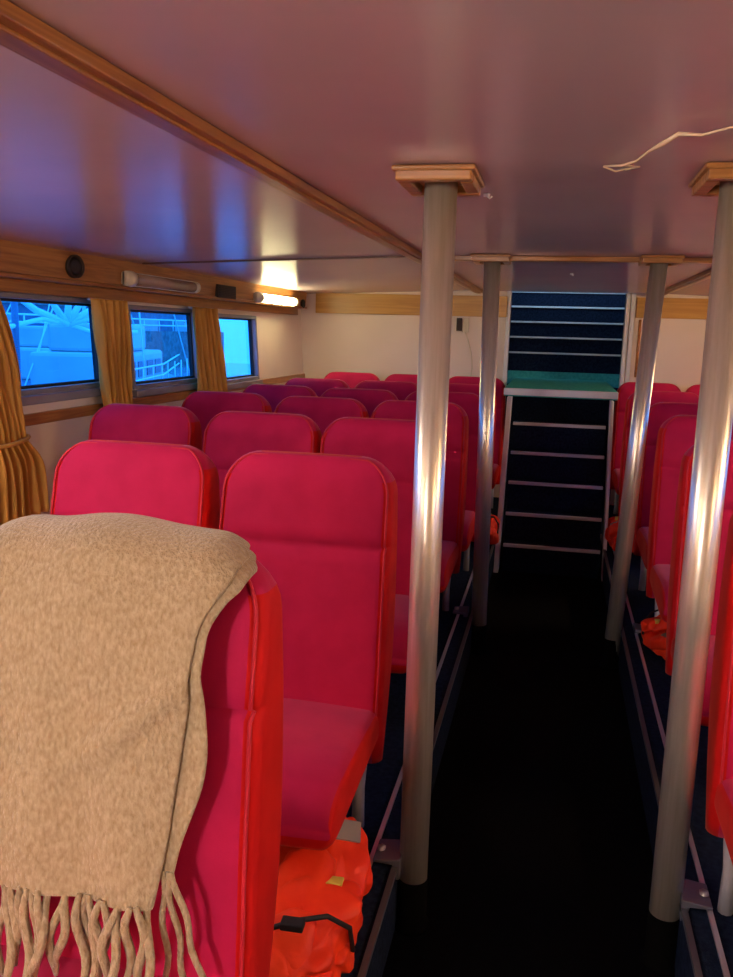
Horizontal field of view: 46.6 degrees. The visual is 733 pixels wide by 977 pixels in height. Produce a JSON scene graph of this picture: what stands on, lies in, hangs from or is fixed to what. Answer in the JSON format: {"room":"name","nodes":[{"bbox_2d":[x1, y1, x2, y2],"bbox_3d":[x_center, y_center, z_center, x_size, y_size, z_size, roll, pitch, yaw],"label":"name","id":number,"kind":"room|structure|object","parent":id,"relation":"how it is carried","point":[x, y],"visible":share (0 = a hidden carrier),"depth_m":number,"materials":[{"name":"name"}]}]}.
{"room":"ship interior","nodes":[
{"label":"ship interior","id":0,"kind":"room"},
{"bbox_2d":[0,291,302,514],"bbox_3d":[-1.579,-0.095,3.406,0.186,2.100,9.100,4,11,12],"label":"wall","id":1,"kind":"structure","parent":0,"point":[279,336],"depth_m":5.22,"materials":[{"name":"white paint"}]},
{"bbox_2d":[0,300,48,524],"bbox_3d":[-1.474,-0.317,3.376,0.132,0.925,0.543,4,11,12],"label":"curtain","id":2,"kind":"object","parent":1,"relation":"hanging from","point":[23,478],"visible":0.98,"depth_m":3.47,"materials":[{"name":"gold fabric"}]},
{"bbox_2d":[0,292,100,405],"bbox_3d":[-1.440,-0.645,3.911,0.113,0.474,0.900,4,11,12],"label":"window","id":3,"kind":"structure","parent":1,"relation":"in","point":[47,388],"depth_m":3.93,"materials":[{"name":"black"}]},
{"bbox_2d":[65,255,84,277],"bbox_3d":[-1.325,-1.009,3.861,0.020,0.104,0.140,4,11,12],"label":"round speaker","id":4,"kind":"object","parent":1,"relation":"attached to","point":[75,267],"visible":1,"depth_m":3.85},
{"bbox_2d":[69,257,81,275],"bbox_3d":[-1.320,-1.008,3.860,0.008,0.087,0.118,4,11,12],"label":"grille","id":5,"kind":"object","parent":4,"relation":"attached to","point":[75,263],"depth_m":3.85,"materials":[{"name":"black plastic"}]},
{"bbox_2d":[87,298,132,406],"bbox_3d":[-1.270,-0.589,4.305,0.112,0.721,0.352,4,11,12],"label":"curtain","id":6,"kind":"object","parent":1,"relation":"hanging from","point":[110,318],"visible":0.73,"depth_m":4.23,"materials":[{"name":"fabric"}]},
{"bbox_2d":[0,277,297,314],"bbox_3d":[-1.577,-0.784,3.188,0.033,0.055,8.920,4,11,12],"label":"trim","id":7,"kind":"structure","parent":1,"relation":"attached to","point":[6,284],"depth_m":4.46,"materials":[{"name":"brown wood"}]},
{"bbox_2d":[0,239,306,308],"bbox_3d":[-1.539,-0.885,3.162,0.124,0.155,8.920,4,11,12],"label":"trim","id":8,"kind":"structure","parent":1,"relation":"attached to","point":[21,261],"depth_m":4.10,"materials":[{"name":"brown wood"}]},
{"bbox_2d":[121,271,200,293],"bbox_3d":[-1.119,-1.134,4.698,0.080,0.080,0.860,4,11,12],"label":"lamp","id":9,"kind":"object","parent":1,"relation":"attached to","point":[128,278],"visible":1,"depth_m":4.60,"materials":[{"name":"white paint"}]},
{"bbox_2d":[136,274,196,292],"bbox_3d":[-1.109,-1.135,4.706,0.031,0.062,0.780,4,11,12],"label":"diffuser","id":10,"kind":"object","parent":9,"relation":"attached to","point":[142,280],"depth_m":4.68,"materials":[{"name":"beige"}]},
{"bbox_2d":[128,305,196,397],"bbox_3d":[-1.190,-0.819,5.025,0.114,0.494,0.930,4,11,12],"label":"window","id":11,"kind":"structure","parent":1,"relation":"in","point":[156,383],"depth_m":5.02,"materials":[{"name":"black"}]},
{"bbox_2d":[24,373,304,426],"bbox_3d":[-1.546,-0.238,3.362,0.025,0.050,9.080,4,11,12],"label":"trim","id":12,"kind":"structure","parent":1,"relation":"attached to","point":[43,417],"depth_m":4.21,"materials":[{"name":"brown wood"}]},
{"bbox_2d":[188,306,227,391],"bbox_3d":[-1.009,-0.801,5.489,0.104,0.719,0.496,4,11,14],"label":"curtain","id":13,"kind":"object","parent":1,"relation":"hanging from","point":[210,358],"visible":0.77,"depth_m":5.42,"materials":[{"name":"fabric"}]},
{"bbox_2d":[215,284,235,298],"bbox_3d":[-0.928,-1.300,5.624,0.027,0.084,0.320,4,11,12],"label":"air vent","id":14,"kind":"object","parent":1,"relation":"attached to","point":[222,291],"visible":1,"depth_m":5.59,"materials":[{"name":"black plastic"}]},
{"bbox_2d":[218,313,262,389],"bbox_3d":[-0.945,-0.988,6.121,0.116,0.519,0.900,4,11,12],"label":"window","id":15,"kind":"structure","parent":1,"relation":"in","point":[252,323],"depth_m":6.47,"materials":[{"name":"black"}]},
{"bbox_2d":[253,292,298,305],"bbox_3d":[-0.692,-1.465,6.603,0.080,0.080,0.940,4,11,12],"label":"lamp","id":16,"kind":"object","parent":1,"relation":"attached to","point":[259,297],"visible":1,"depth_m":6.49,"materials":[{"name":"white paint"}]},
{"bbox_2d":[263,294,296,305],"bbox_3d":[-0.683,-1.467,6.611,0.031,0.062,0.860,4,11,12],"label":"diffuser","id":17,"kind":"object","parent":16,"relation":"attached to","point":[267,298],"depth_m":6.61,"materials":[{"name":"beige plastic"}]},
{"bbox_2d":[300,299,304,307],"bbox_3d":[-0.548,-1.593,7.328,0.020,0.072,0.086,4,11,12],"label":"round speaker","id":18,"kind":"object","parent":1,"relation":"attached to","point":[302,303],"visible":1,"depth_m":7.31},
{"bbox_2d":[0,0,732,295],"bbox_3d":[0.706,-0.908,2.800,5.100,0.198,9.200,4,11,12],"label":"ceiling","id":19,"kind":"structure","parent":0,"point":[540,96],"depth_m":1.58,"materials":[{"name":"paint"}]},
{"bbox_2d":[0,0,482,293],"bbox_3d":[-0.020,-0.895,2.898,0.072,0.027,9.070,4,11,12],"label":"trim","id":20,"kind":"structure","parent":19,"relation":"attached to","point":[22,33],"depth_m":1.37,"materials":[{"name":"brown wood"}]},
{"bbox_2d":[142,255,406,264],"bbox_3d":[-0.478,-1.147,4.266,1.390,0.059,0.030,4,11,12],"label":"trim","id":21,"kind":"structure","parent":19,"relation":"attached to","point":[397,256],"depth_m":4.25,"materials":[{"name":"brown"}]},
{"bbox_2d":[483,193,491,198],"bbox_3d":[0.321,-0.771,2.245,0.024,0.015,0.018,4,11,12],"label":"ceiling hook","id":22,"kind":"object","parent":19,"relation":"attached to","point":[487,195],"visible":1,"depth_m":2.24,"materials":[{"name":"silver metal"}]},
{"bbox_2d":[454,255,712,263],"bbox_3d":[0.963,-1.067,3.962,1.410,0.023,0.060,4,11,12],"label":"trim","id":23,"kind":"structure","parent":19,"relation":"attached to","point":[572,259],"depth_m":3.93,"materials":[{"name":"brown wood"}]},
{"bbox_2d":[603,126,732,171],"bbox_3d":[0.595,-0.634,1.581,0.180,0.020,0.525,-3,12,-25],"label":"strand","id":24,"kind":"object","parent":19,"relation":"hanging from","point":[666,141],"visible":1,"depth_m":1.53,"materials":[{"name":"beige fabric"}]},
{"bbox_2d":[664,269,710,295],"bbox_3d":[1.413,-0.799,2.594,0.072,0.027,9.070,4,11,12],"label":"trim","id":25,"kind":"structure","parent":19,"relation":"attached to","point":[705,275],"depth_m":5.19,"materials":[{"name":"brown wood"}]},
{"bbox_2d":[301,291,708,504],"bbox_3d":[1.656,-0.735,7.331,4.900,2.100,0.060,4,11,12],"label":"wall","id":26,"kind":"structure","parent":0,"point":[383,346],"depth_m":7.41,"materials":[{"name":"white paint"}]},
{"bbox_2d":[316,293,507,316],"bbox_3d":[0.379,-1.602,7.415,1.700,0.175,0.030,4,11,12],"label":"trim","id":27,"kind":"structure","parent":26,"relation":"attached to","point":[340,303],"depth_m":7.44,"materials":[{"name":"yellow wood"}]},
{"bbox_2d":[456,318,468,331],"bbox_3d":[0.831,-1.412,7.349,0.105,0.120,0.023,4,11,12],"label":"wall socket","id":28,"kind":"object","parent":26,"relation":"attached to","point":[459,320],"visible":1,"depth_m":7.34,"materials":[{"name":"black"}]},
{"bbox_2d":[465,332,472,376],"bbox_3d":[0.882,-1.116,7.392,0.084,0.497,0.010,4,11,12],"label":"hanging cable","id":29,"kind":"object","parent":28,"relation":"hanging from","point":[465,332],"visible":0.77,"depth_m":7.37,"materials":[{"name":"beige plastic"}]},
{"bbox_2d":[502,291,511,386],"bbox_3d":[1.209,-1.273,7.314,0.035,0.840,0.080,4,11,12],"label":"trim","id":30,"kind":"structure","parent":26,"relation":"attached to","point":[509,293],"depth_m":7.28,"materials":[{"name":"white paint"}]},
{"bbox_2d":[519,291,607,292],"bbox_3d":[1.696,-1.657,7.136,0.940,0.015,0.080,4,11,12],"label":"trim","id":31,"kind":"structure","parent":26,"relation":"attached to","point":[519,291],"depth_m":7.14,"materials":[{"name":"white metal"}]},
{"bbox_2d":[619,293,635,386],"bbox_3d":[2.180,-1.208,7.106,0.075,0.840,0.085,4,11,12],"label":"trim","id":32,"kind":"structure","parent":26,"relation":"attached to","point":[633,298],"depth_m":7.06,"materials":[{"name":"white paint"}]},
{"bbox_2d":[634,320,641,376],"bbox_3d":[2.251,-1.161,7.057,0.023,0.470,0.060,4,11,12],"label":"handrail","id":33,"kind":"object","parent":26,"relation":"attached to","point":[640,321],"visible":0.96,"depth_m":7.03,"materials":[{"name":"brown wood"}]},
{"bbox_2d":[635,297,707,318],"bbox_3d":[2.998,-1.442,6.857,1.575,0.165,0.030,4,11,12],"label":"trim","id":34,"kind":"structure","parent":26,"relation":"attached to","point":[673,308],"depth_m":6.93,"materials":[{"name":"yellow wood"}]},
{"bbox_2d":[382,528,674,976],"bbox_3d":[0.628,1.111,3.128,0.735,0.050,9.100,4,11,12],"label":"floor","id":35,"kind":"structure","parent":0,"point":[540,857],"depth_m":2.94,"materials":[{"name":"black carpet"}]},
{"bbox_2d":[341,497,506,976],"bbox_3d":[-0.714,0.925,3.395,2.020,0.246,9.100,4,11,12],"label":"platform","id":36,"kind":"object","parent":35,"relation":"on","point":[382,776],"visible":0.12,"depth_m":2.96,"materials":[{"name":"blue carpet"}]},
{"bbox_2d":[50,440,219,528],"bbox_3d":[-0.768,0.437,2.388,0.512,1.070,0.693,4,11,12],"label":"passenger seat","id":37,"kind":"object","parent":36,"relation":"on","point":[178,483],"visible":0.31,"depth_m":2.51,"materials":[{"name":"red fabric"}]},
{"bbox_2d":[0,559,282,976],"bbox_3d":[-0.463,0.659,1.236,0.512,1.070,0.693,4,11,12],"label":"passenger seat","id":38,"kind":"object","parent":36,"relation":"on","point":[226,873],"visible":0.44,"depth_m":1.34,"materials":[{"name":"red fabric"}]},
{"bbox_2d":[0,945,162,976],"bbox_3d":[-0.479,0.880,1.227,0.490,0.169,0.592,4,11,12],"label":"cushion","id":39,"kind":"object","parent":38,"relation":"on","point":[70,958],"depth_m":1.39,"materials":[{"name":"red fabric"}]},
{"bbox_2d":[0,513,257,976],"bbox_3d":[-0.431,0.406,1.395,0.497,0.720,0.360,4,11,12],"label":"blanket","id":40,"kind":"object","parent":38,"relation":"on","point":[106,619],"visible":0.98,"depth_m":1.28,"materials":[{"name":"beige fabric"}]},
{"bbox_2d":[88,403,201,450],"bbox_3d":[-1.054,0.205,3.596,0.512,1.070,0.693,4,11,12],"label":"passenger seat","id":41,"kind":"object","parent":36,"relation":"on","point":[117,421],"visible":0.25,"depth_m":3.73,"materials":[{"name":"red fabric"}]},
{"bbox_2d":[181,391,271,447],"bbox_3d":[-0.841,0.047,4.477,0.512,1.070,0.693,4,11,12],"label":"passenger seat","id":42,"kind":"object","parent":36,"relation":"on","point":[205,405],"visible":0.25,"depth_m":4.62,"materials":[{"name":"red fabric"}]},
{"bbox_2d":[202,411,321,511],"bbox_3d":[-0.510,0.256,3.400,0.512,1.070,0.693,4,11,12],"label":"passenger seat","id":43,"kind":"object","parent":36,"relation":"on","point":[229,435],"visible":0.28,"depth_m":3.54,"materials":[{"name":"red fabric"}]},
{"bbox_2d":[242,384,317,412],"bbox_3d":[-0.623,-0.077,5.176,0.512,1.070,0.693,4,11,12],"label":"passenger seat","id":44,"kind":"object","parent":36,"relation":"on","point":[274,394],"visible":0.19,"depth_m":5.31,"materials":[{"name":"red fabric"}]},
{"bbox_2d":[219,450,397,849],"bbox_3d":[-0.235,0.476,2.255,0.512,1.070,0.693,4,11,12],"label":"passenger seat","id":45,"kind":"object","parent":36,"relation":"on","point":[323,526],"visible":0.68,"depth_m":2.37,"materials":[{"name":"red fabric"}]},
{"bbox_2d":[280,698,378,849],"bbox_3d":[-0.252,0.697,2.246,0.490,0.169,0.592,4,11,12],"label":"cushion","id":46,"kind":"object","parent":45,"relation":"on","point":[329,744],"depth_m":2.08,"materials":[{"name":"red fabric"}]},
{"bbox_2d":[285,378,349,396],"bbox_3d":[-0.434,-0.223,5.992,0.512,1.070,0.693,4,11,12],"label":"passenger seat","id":47,"kind":"object","parent":36,"relation":"on","point":[319,386],"visible":0.19,"depth_m":6.12,"materials":[{"name":"red fabric"}]},
{"bbox_2d":[269,817,372,976],"bbox_3d":[-0.147,0.964,2.015,0.313,0.204,0.541,3,11,9],"label":"life vest","id":48,"kind":"object","parent":36,"relation":"on","point":[318,921],"visible":0.58,"depth_m":1.90,"materials":[{"name":"orange fabric"}]},
{"bbox_2d":[274,396,368,434],"bbox_3d":[-0.313,0.093,4.305,0.512,1.070,0.693,4,11,12],"label":"passenger seat","id":49,"kind":"object","parent":36,"relation":"on","point":[323,411],"visible":0.2,"depth_m":4.43,"materials":[{"name":"red fabric"}]},
{"bbox_2d":[324,372,379,387],"bbox_3d":[-0.197,-0.409,7.029,0.512,1.070,0.693,4,11,12],"label":"passenger seat","id":50,"kind":"object","parent":36,"relation":"on","point":[352,379],"visible":0.19,"depth_m":7.16,"materials":[{"name":"red fabric"}]},
{"bbox_2d":[321,388,397,417],"bbox_3d":[-0.119,-0.036,5.029,0.512,1.070,0.693,4,11,12],"label":"passenger seat","id":51,"kind":"object","parent":36,"relation":"on","point":[370,398],"visible":0.17,"depth_m":5.16,"materials":[{"name":"red fabric"}]},
{"bbox_2d":[320,417,415,673],"bbox_3d":[-0.006,0.293,3.273,0.512,1.070,0.693,4,11,12],"label":"passenger seat","id":52,"kind":"object","parent":36,"relation":"on","point":[391,442],"visible":0.26,"depth_m":3.39,"materials":[{"name":"red fabric"}]},
{"bbox_2d":[391,594,408,673],"bbox_3d":[-0.022,0.514,3.264,0.490,0.169,0.592,4,11,12],"label":"cushion","id":53,"kind":"object","parent":52,"relation":"on","point":[400,637],"depth_m":2.96,"materials":[{"name":"red fabric"}]},
{"bbox_2d":[355,380,416,399],"bbox_3d":[0.079,-0.194,5.913,0.512,1.070,0.693,4,11,12],"label":"passenger seat","id":54,"kind":"object","parent":36,"relation":"on","point":[401,390],"visible":0.17,"depth_m":6.04,"materials":[{"name":"red fabric"}]},
{"bbox_2d":[385,374,417,384],"bbox_3d":[0.316,-0.380,6.950,0.512,1.070,0.693,4,11,12],"label":"passenger seat","id":55,"kind":"object","parent":36,"relation":"on","point":[412,378],"visible":0.1,"depth_m":7.11,"materials":[{"name":"red fabric"}]},
{"bbox_2d":[371,400,468,610],"bbox_3d":[0.203,0.126,4.206,0.512,1.070,0.693,4,11,12],"label":"passenger seat","id":56,"kind":"object","parent":36,"relation":"on","point":[456,463],"visible":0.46,"depth_m":4.30,"materials":[{"name":"red fabric"}]},
{"bbox_2d":[440,540,458,592],"bbox_3d":[0.186,0.347,4.197,0.490,0.169,0.592,4,11,12],"label":"cushion","id":57,"kind":"object","parent":56,"relation":"on","point":[450,548],"depth_m":4.05,"materials":[{"name":"red fabric"}]},
{"bbox_2d":[370,571,472,866],"bbox_3d":[0.086,0.955,2.649,0.013,0.007,8.000,4,11,12],"label":"trim","id":58,"kind":"structure","parent":36,"relation":"attached to","point":[397,785],"depth_m":2.70,"materials":[{"name":"silver metal"}]},
{"bbox_2d":[357,544,494,976],"bbox_3d":[0.142,0.973,2.588,0.015,0.015,7.900,4,11,12],"label":"trim","id":59,"kind":"structure","parent":36,"relation":"attached to","point":[370,947],"depth_m":2.22,"materials":[{"name":"grey metal"}]},
{"bbox_2d":[405,391,478,570],"bbox_3d":[0.397,-0.009,4.960,0.512,1.070,0.693,4,11,12],"label":"passenger seat","id":60,"kind":"object","parent":36,"relation":"on","point":[469,402],"visible":0.23,"depth_m":5.05,"materials":[{"name":"red fabric"}]},
{"bbox_2d":[462,510,474,551],"bbox_3d":[0.380,0.213,4.951,0.490,0.169,0.592,4,11,12],"label":"cushion","id":61,"kind":"object","parent":60,"relation":"on","point":[469,519],"depth_m":4.71,"materials":[{"name":"red fabric"}]},
{"bbox_2d":[449,383,495,472],"bbox_3d":[0.591,-0.164,5.825,0.512,1.070,0.693,4,11,12],"label":"passenger seat","id":62,"kind":"object","parent":36,"relation":"on","point":[453,387],"visible":0.1,"depth_m":5.96,"materials":[{"name":"red fabric"}]},
{"bbox_2d":[449,376,505,507],"bbox_3d":[0.824,-0.346,6.843,0.512,1.070,0.693,4,11,12],"label":"passenger seat","id":63,"kind":"object","parent":36,"relation":"on","point":[500,398],"visible":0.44,"depth_m":6.94,"materials":[{"name":"red fabric"}]},
{"bbox_2d":[492,463,499,488],"bbox_3d":[0.807,-0.125,6.834,0.490,0.169,0.592,4,11,12],"label":"cushion","id":64,"kind":"object","parent":63,"relation":"on","point":[496,466],"depth_m":6.69,"materials":[{"name":"red fabric"}]},
{"bbox_2d":[471,514,499,544],"bbox_3d":[0.788,0.247,5.933,0.262,0.231,0.452,1,11,-5],"label":"life vest","id":65,"kind":"object","parent":36,"relation":"on","point":[495,522],"visible":0.14,"depth_m":5.79,"materials":[{"name":"orange fabric"}]},
{"bbox_2d":[373,164,484,936],"bbox_3d":[0.140,0.241,2.165,0.198,1.984,0.256,4,11,12],"label":"steel pole","id":66,"kind":"object","parent":35,"relation":"on","point":[440,185],"visible":0.97,"depth_m":2.12,"materials":[{"name":"silver metal"}]},
{"bbox_2d":[453,254,511,654],"bbox_3d":[0.564,-0.128,4.215,0.198,1.985,0.226,4,11,12],"label":"steel pole","id":67,"kind":"object","parent":35,"relation":"on","point":[491,262],"visible":0.88,"depth_m":4.19,"materials":[{"name":"silver metal"}]},
{"bbox_2d":[493,292,625,579],"bbox_3d":[1.591,-0.624,6.914,1.190,2.030,2.708,4,11,12],"label":"stairway","id":68,"kind":"structure","parent":35,"relation":"on","point":[562,345],"depth_m":6.12,"materials":[{"name":"blue carpet"}]},
{"bbox_2d":[599,255,684,669],"bbox_3d":[1.299,-0.076,4.039,0.227,1.985,0.226,4,11,12],"label":"steel pole","id":69,"kind":"object","parent":35,"relation":"on","point":[658,264],"visible":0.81,"depth_m":4.02,"materials":[{"name":"silver metal"}]},
{"bbox_2d":[599,504,732,976],"bbox_3d":[1.988,1.105,2.822,2.045,0.246,9.100,4,11,12],"label":"platform","id":70,"kind":"object","parent":35,"relation":"on","point":[709,847],"visible":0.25,"depth_m":2.96,"materials":[{"name":"blue carpet"}]},
{"bbox_2d":[605,514,633,552],"bbox_3d":[1.789,0.285,5.839,0.278,0.246,0.480,6,11,23],"label":"life vest","id":71,"kind":"object","parent":70,"relation":"on","point":[611,531],"visible":0.23,"depth_m":5.69,"materials":[{"name":"orange fabric"}]},
{"bbox_2d":[610,382,680,513],"bbox_3d":[2.208,-0.277,6.670,0.512,1.070,0.693,4,11,12],"label":"passenger seat","id":72,"kind":"object","parent":70,"relation":"on","point":[625,390],"visible":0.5,"depth_m":6.85,"materials":[{"name":"red fabric"}]},
{"bbox_2d":[612,469,619,494],"bbox_3d":[2.191,-0.055,6.661,0.490,0.169,0.592,4,11,12],"label":"cushion","id":73,"kind":"object","parent":72,"relation":"on","point":[615,472],"depth_m":6.58,"materials":[{"name":"red fabric"}]},
{"bbox_2d":[600,534,702,976],"bbox_3d":[0.868,1.022,2.434,0.015,0.015,7.900,4,11,12],"label":"trim","id":74,"kind":"structure","parent":70,"relation":"attached to","point":[690,939],"depth_m":2.88,"materials":[{"name":"grey metal"}]},
{"bbox_2d":[641,609,666,659],"bbox_3d":[1.408,0.667,3.914,0.262,0.173,0.453,3,11,6],"label":"life vest","id":75,"kind":"object","parent":70,"relation":"on","point":[654,629],"visible":0.33,"depth_m":3.91,"materials":[{"name":"orange fabric"}]},
{"bbox_2d":[618,391,698,516],"bbox_3d":[1.955,-0.085,5.596,0.512,1.070,0.693,4,11,12],"label":"passenger seat","id":76,"kind":"object","parent":70,"relation":"on","point":[657,396],"visible":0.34,"depth_m":5.77,"materials":[{"name":"red fabric"}]},
{"bbox_2d":[633,402,697,590],"bbox_3d":[1.743,0.099,4.574,0.512,1.070,0.693,4,11,12],"label":"passenger seat","id":77,"kind":"object","parent":70,"relation":"on","point":[660,412],"visible":0.28,"depth_m":4.75,"materials":[{"name":"red fabric"}]},
{"bbox_2d":[636,527,648,568],"bbox_3d":[1.727,0.321,4.565,0.490,0.169,0.592,4,11,12],"label":"cushion","id":78,"kind":"object","parent":77,"relation":"on","point":[641,532],"depth_m":4.59,"materials":[{"name":"red fabric"}]},
{"bbox_2d":[613,551,729,976],"bbox_3d":[0.939,1.012,2.468,0.013,0.007,8.000,4,11,12],"label":"trim","id":79,"kind":"structure","parent":70,"relation":"attached to","point":[721,955],"depth_m":2.39,"materials":[{"name":"silver metal"}]},
{"bbox_2d":[646,415,732,622],"bbox_3d":[1.556,0.240,3.788,0.512,1.070,0.693,4,11,12],"label":"passenger seat","id":80,"kind":"object","parent":70,"relation":"on","point":[676,435],"visible":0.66,"depth_m":3.96,"materials":[{"name":"red fabric"}]},
{"bbox_2d":[650,564,669,622],"bbox_3d":[1.539,0.462,3.779,0.490,0.169,0.592,4,11,12],"label":"cushion","id":81,"kind":"object","parent":80,"relation":"on","point":[659,573],"depth_m":3.74,"materials":[{"name":"red fabric"}]},
{"bbox_2d":[685,385,699,395],"bbox_3d":[2.714,-0.243,6.562,0.512,1.070,0.693,4,11,12],"label":"passenger seat","id":82,"kind":"object","parent":70,"relation":"on","point":[695,389],"visible":0.15,"depth_m":6.75,"materials":[{"name":"red fabric"}]},
{"bbox_2d":[665,440,732,726],"bbox_3d":[1.321,0.407,2.851,0.512,1.070,0.693,4,11,12],"label":"passenger seat","id":83,"kind":"object","parent":70,"relation":"on","point":[681,511],"visible":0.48,"depth_m":3.04,"materials":[{"name":"red fabric"}]},
{"bbox_2d":[670,635,714,726],"bbox_3d":[1.304,0.629,2.842,0.490,0.169,0.592,4,11,12],"label":"cushion","id":84,"kind":"object","parent":83,"relation":"on","point":[706,700],"depth_m":2.66,"materials":[{"name":"red fabric"}]},
{"bbox_2d":[705,514,732,915],"bbox_3d":[1.071,0.587,1.847,0.512,1.070,0.693,4,11,12],"label":"passenger seat","id":85,"kind":"object","parent":70,"relation":"on","point":[719,781],"visible":1,"depth_m":2.08,"materials":[{"name":"red fabric"}]},
{"bbox_2d":[714,779,732,864],"bbox_3d":[1.054,0.808,1.838,0.490,0.169,0.592,4,11,12],"label":"cushion","id":86,"kind":"object","parent":85,"relation":"on","point":[723,788],"depth_m":2.01,"materials":[{"name":"red fabric"}]},
{"bbox_2d":[640,162,732,976],"bbox_3d":[0.802,0.281,2.045,0.198,1.984,0.256,4,11,12],"label":"steel pole","id":87,"kind":"object","parent":35,"relation":"on","point":[669,888],"visible":0.91,"depth_m":2.04,"materials":[{"name":"silver metal"}]},
{"label":"outside","id":88,"kind":"structure","parent":0,"visible":0},
{"bbox_2d":[163,363,249,376],"bbox_3d":[-27.003,-2.387,23.830,57.100,0.200,85.000,4,11,12],"label":"water","id":89,"kind":"structure","parent":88,"point":[232,369],"depth_m":52.01,"materials":[{"name":"blue liquid"}]},
{"bbox_2d":[6,303,134,385],"bbox_3d":[-9.438,-6.371,25.942,3.000,8.200,10.000,3,11,6],"label":"moored boat","id":90,"kind":"object","parent":89,"relation":"on","point":[30,336],"visible":0.05,"depth_m":24.24,"materials":[{"name":"white metal"}]},
{"bbox_2d":[10,302,137,385],"bbox_3d":[-2.794,-0.797,8.441,0.215,3.600,2.504,4,11,12],"label":"palm tree","id":91,"kind":"object","parent":89,"relation":"on","point":[71,317],"visible":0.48,"depth_m":7.84,"materials":[{"name":"white"}]},
{"bbox_2d":[25,309,189,384],"bbox_3d":[-6.141,-5.298,20.089,3.000,8.200,10.000,1,11,-2],"label":"moored boat","id":92,"kind":"object","parent":89,"relation":"on","point":[69,357],"visible":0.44,"depth_m":18.40,"materials":[{"name":"white metal"}]},
{"bbox_2d":[145,331,223,367],"bbox_3d":[-22.089,-3.684,25.097,6.000,2.350,80.000,4,11,12],"label":"quay","id":93,"kind":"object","parent":89,"relation":"on","point":[168,342],"visible":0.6,"depth_m":54.15,"materials":[{"name":"concrete"}]},
{"bbox_2d":[1,301,185,330],"bbox_3d":[-21.803,-5.910,26.715,3.600,1.750,72.400,4,11,12],"label":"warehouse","id":94,"kind":"structure","parent":93,"relation":"on","point":[21,308],"depth_m":53.45,"materials":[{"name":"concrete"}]},
{"bbox_2d":[7,313,186,331],"bbox_3d":[-19.412,-5.029,24.256,0.100,0.743,76.080,4,11,12],"label":"railing","id":95,"kind":"object","parent":93,"relation":"on","point":[23,314],"visible":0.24,"depth_m":51.69,"materials":[{"name":"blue metal"}]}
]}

